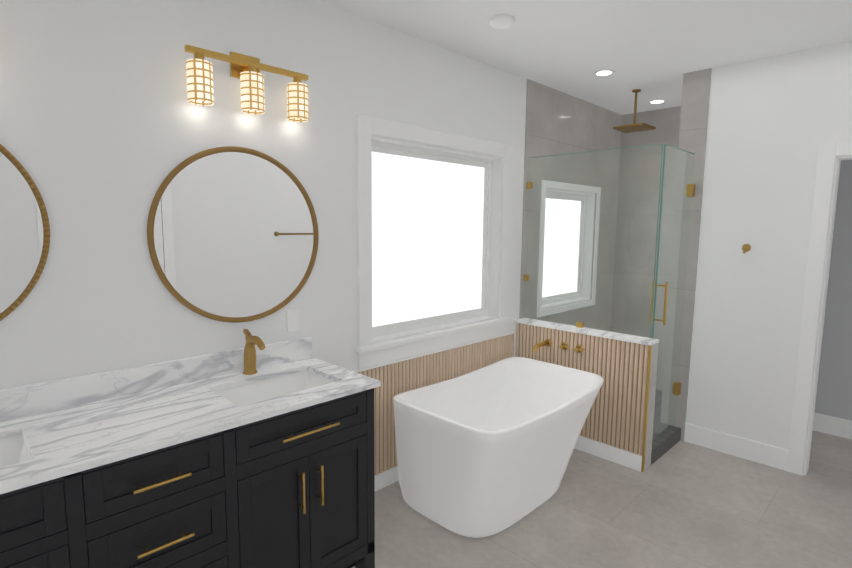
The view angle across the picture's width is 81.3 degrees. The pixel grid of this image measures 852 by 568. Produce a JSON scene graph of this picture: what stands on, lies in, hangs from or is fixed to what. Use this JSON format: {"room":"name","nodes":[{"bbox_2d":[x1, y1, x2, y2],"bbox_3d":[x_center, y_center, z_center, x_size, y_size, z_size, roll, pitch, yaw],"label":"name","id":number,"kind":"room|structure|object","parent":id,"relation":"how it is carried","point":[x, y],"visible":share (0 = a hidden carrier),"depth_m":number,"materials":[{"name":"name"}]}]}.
{"room":"bathroom","nodes":[
{"label":"bathroom","id":0,"kind":"room"},
{"bbox_2d":[0,0,526,389],"bbox_3d":[-0.578,-0.077,2.829,7.450,2.820,0.150,-6,9,-45],"label":"wall","id":1,"kind":"structure","parent":0,"point":[106,128],"depth_m":2.14,"materials":[{"name":"white paint"}]},
{"bbox_2d":[0,144,49,320],"bbox_3d":[-1.696,-0.176,1.560,0.830,0.830,0.031,-6,9,-45],"label":"mirror","id":2,"kind":"object","parent":1,"relation":"attached to","point":[24,235],"visible":1,"depth_m":1.79,"materials":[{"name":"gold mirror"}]},
{"bbox_2d":[0,337,311,420],"bbox_3d":[-1.312,0.415,2.027,1.940,0.110,0.020,-6,9,-45],"label":"backsplash","id":3,"kind":"structure","parent":1,"relation":"attached to","point":[45,397],"depth_m":2.11,"materials":[{"name":"white stone"}]},
{"bbox_2d":[147,146,318,322],"bbox_3d":[-0.878,-0.229,2.381,0.836,0.836,0.030,-6,9,-45],"label":"mirror","id":4,"kind":"object","parent":1,"relation":"attached to","point":[232,235],"visible":0.98,"depth_m":2.34,"materials":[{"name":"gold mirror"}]},
{"bbox_2d":[184,45,308,121],"bbox_3d":[-0.807,-0.929,2.292,0.580,0.268,0.127,-6,9,-45],"label":"sconce","id":5,"kind":"object","parent":1,"relation":"attached to","point":[245,69],"visible":1,"depth_m":2.25,"materials":[{"name":"gold metal"}]},
{"bbox_2d":[287,308,299,331],"bbox_3d":[-0.701,0.192,2.625,0.074,0.120,0.010,-6,9,-45],"label":"switch plate","id":6,"kind":"object","parent":1,"relation":"attached to","point":[293,320],"visible":1,"depth_m":2.62,"materials":[{"name":"white plastic"}]},
{"bbox_2d":[355,115,511,368],"bbox_3d":[0.090,-0.282,3.429,1.510,1.470,0.185,-6,9,-45],"label":"window","id":7,"kind":"structure","parent":1,"relation":"in","point":[436,215],"depth_m":3.41,"materials":[{"name":"white glass"}]},
{"bbox_2d":[353,331,514,490],"bbox_3d":[0.046,0.866,3.457,1.914,0.812,0.018,-6,9,-45],"label":"wall paneling","id":8,"kind":"structure","parent":1,"relation":"attached to","point":[396,377],"depth_m":3.26,"materials":[{"name":"brown wood"}]},
{"bbox_2d":[536,180,600,317],"bbox_3d":[1.288,-0.338,4.643,1.060,1.170,0.161,-6,9,-45],"label":"shower window","id":9,"kind":"structure","parent":1,"relation":"attached to","point":[567,245],"depth_m":4.75,"materials":[{"name":"white glass"}]},
{"bbox_2d":[519,79,622,331],"bbox_3d":[1.397,-0.275,4.676,1.730,2.820,0.012,-6,9,-45],"label":"shower wall tile","id":10,"kind":"structure","parent":1,"relation":"attached to","point":[557,122],"depth_m":4.48,"materials":[{"name":"grey tile"}]},
{"bbox_2d":[611,107,674,389],"bbox_3d":[2.339,-0.297,4.946,0.012,2.820,0.900,-6,9,-45],"label":"shower wall tile","id":11,"kind":"structure","parent":1,"relation":"attached to","point":[663,120],"depth_m":5.05,"materials":[{"name":"grey tile"}]},
{"bbox_2d":[318,0,851,114],"bbox_3d":[0.421,-1.400,1.658,7.420,0.100,2.970,-6,9,-45],"label":"ceiling","id":12,"kind":"structure","parent":0,"point":[654,49],"depth_m":2.98,"materials":[{"name":"white paint"}]},
{"bbox_2d":[490,15,512,28],"bbox_3d":[0.423,-1.465,2.780,0.130,0.032,0.130,-6,9,-45],"label":"smoke detector","id":13,"kind":"object","parent":12,"relation":"attached to","point":[501,21],"visible":1,"depth_m":2.75,"materials":[{"name":"white plastic"}]},
{"bbox_2d":[593,69,614,75],"bbox_3d":[1.332,-1.578,3.711,0.149,0.006,0.149,1,7,0],"label":"recessed light","id":14,"kind":"object","parent":12,"relation":"in","point":[605,72],"depth_m":3.69,"materials":[{"name":"white"}]},
{"bbox_2d":[613,89,655,132],"bbox_3d":[1.769,-1.471,4.194,0.260,0.323,0.260,-6,9,-45],"label":"shower head","id":15,"kind":"object","parent":12,"relation":"hanging from","point":[634,127],"visible":1,"depth_m":4.17},
{"bbox_2d":[648,99,665,103],"bbox_3d":[2.113,-1.668,4.537,0.149,0.006,0.149,1,7,0],"label":"recessed light","id":16,"kind":"object","parent":12,"relation":"in","point":[655,101],"depth_m":4.52,"materials":[{"name":"white"}]},
{"bbox_2d":[514,318,658,471],"bbox_3d":[1.157,0.788,3.793,0.150,0.910,1.100,-6,9,-45],"label":"wall","id":17,"kind":"structure","parent":0,"point":[617,428],"depth_m":3.54,"materials":[{"name":"brown wood"}]},
{"bbox_2d":[533,339,584,352],"bbox_3d":[0.985,0.483,3.681,0.211,0.071,0.360,-6,9,-45],"label":"tub filler","id":18,"kind":"object","parent":17,"relation":"attached to","point":[565,346],"visible":1,"depth_m":3.74,"materials":[{"name":"gold metal"}]},
{"bbox_2d":[352,430,851,567],"bbox_3d":[0.393,1.500,1.998,7.420,0.100,2.970,-6,9,-45],"label":"floor","id":19,"kind":"structure","parent":0,"point":[681,504],"depth_m":2.84,"materials":[{"name":"tile"}]},
{"bbox_2d":[0,357,380,567],"bbox_3d":[-1.110,0.981,1.883,1.910,0.927,0.608,-6,9,-45],"label":"bathroom vanity","id":20,"kind":"object","parent":19,"relation":"on","point":[252,455],"depth_m":1.86,"materials":[{"name":"black"}]},
{"bbox_2d":[0,374,379,488],"bbox_3d":[-0.943,0.529,1.667,1.940,0.025,0.133,-6,9,-45],"label":"countertop","id":21,"kind":"structure","parent":20,"relation":"on","point":[35,468],"depth_m":1.70,"materials":[{"name":"white stone"}]},
{"bbox_2d":[393,357,603,537],"bbox_3d":[0.495,0.974,3.242,1.349,0.656,0.834,-6,9,-45],"label":"bathtub","id":22,"kind":"object","parent":19,"relation":"on","point":[486,451],"visible":0.98,"depth_m":2.87,"materials":[{"name":"white ceramic"}]},
{"bbox_2d":[653,389,661,425],"bbox_3d":[1.732,1.151,4.525,1.658,0.030,0.926,-6,9,-45],"label":"pan","id":23,"kind":"object","parent":19,"relation":"on","point":[658,412],"depth_m":4.54,"materials":[{"name":"tile"}]},
{"bbox_2d":[651,423,680,464],"bbox_3d":[1.745,1.204,3.770,0.608,0.100,0.162,-6,9,-45],"label":"sill","id":24,"kind":"structure","parent":19,"relation":"on","point":[665,443],"depth_m":3.76,"materials":[{"name":"tile"}]},
{"bbox_2d":[523,144,695,441],"bbox_3d":[1.418,0.058,3.948,0.643,2.112,1.096,-6,9,-45],"label":"shower enclosure","id":25,"kind":"object","parent":24,"relation":"on","point":[690,192],"visible":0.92,"depth_m":3.59,"materials":[{"name":"clear glass"}]},
{"bbox_2d":[686,41,851,468],"bbox_3d":[2.583,-0.104,3.321,0.120,2.820,1.720,-6,9,-45],"label":"wall","id":26,"kind":"structure","parent":0,"point":[774,122],"depth_m":3.48,"materials":[{"name":"white paint"}]},
{"bbox_2d":[659,72,710,426],"bbox_3d":[2.294,-0.217,4.254,1.062,2.820,0.020,-6,9,-45],"label":"shower wall tile","id":27,"kind":"structure","parent":26,"relation":"attached to","point":[691,118],"depth_m":3.81,"materials":[{"name":"grey tile"}]},
{"bbox_2d":[684,423,787,470],"bbox_3d":[2.273,1.195,3.676,0.016,0.150,0.665,-6,9,-45],"label":"baseboard","id":28,"kind":"structure","parent":26,"relation":"attached to","point":[759,452],"depth_m":3.65,"materials":[{"name":"white wood"}]},
{"bbox_2d":[742,244,750,253],"bbox_3d":[2.252,-0.248,3.502,0.071,0.068,0.056,-6,9,-45],"label":"robe hook","id":29,"kind":"object","parent":26,"relation":"attached to","point":[746,248],"visible":0.98,"depth_m":3.51,"materials":[{"name":"gold metal"}]},
{"bbox_2d":[786,140,851,475],"bbox_3d":[2.870,0.232,3.055,0.138,2.220,0.879,-6,9,-45],"label":"door frame","id":30,"kind":"structure","parent":26,"relation":"attached to","point":[816,268],"depth_m":3.27,"materials":[{"name":"white wood"}]},
{"bbox_2d":[814,160,851,420],"bbox_3d":[3.358,-0.177,4.006,0.150,2.820,1.600,-6,9,-45],"label":"wall","id":31,"kind":"structure","parent":0,"point":[834,392],"depth_m":3.96,"materials":[{"name":"grey paint"}]},
{"bbox_2d":[813,413,851,438],"bbox_3d":[3.285,1.155,4.101,0.020,0.150,1.590,-6,9,-45],"label":"baseboard","id":32,"kind":"structure","parent":31,"relation":"attached to","point":[822,423],"depth_m":4.05,"materials":[{"name":"white wood"}]}
]}

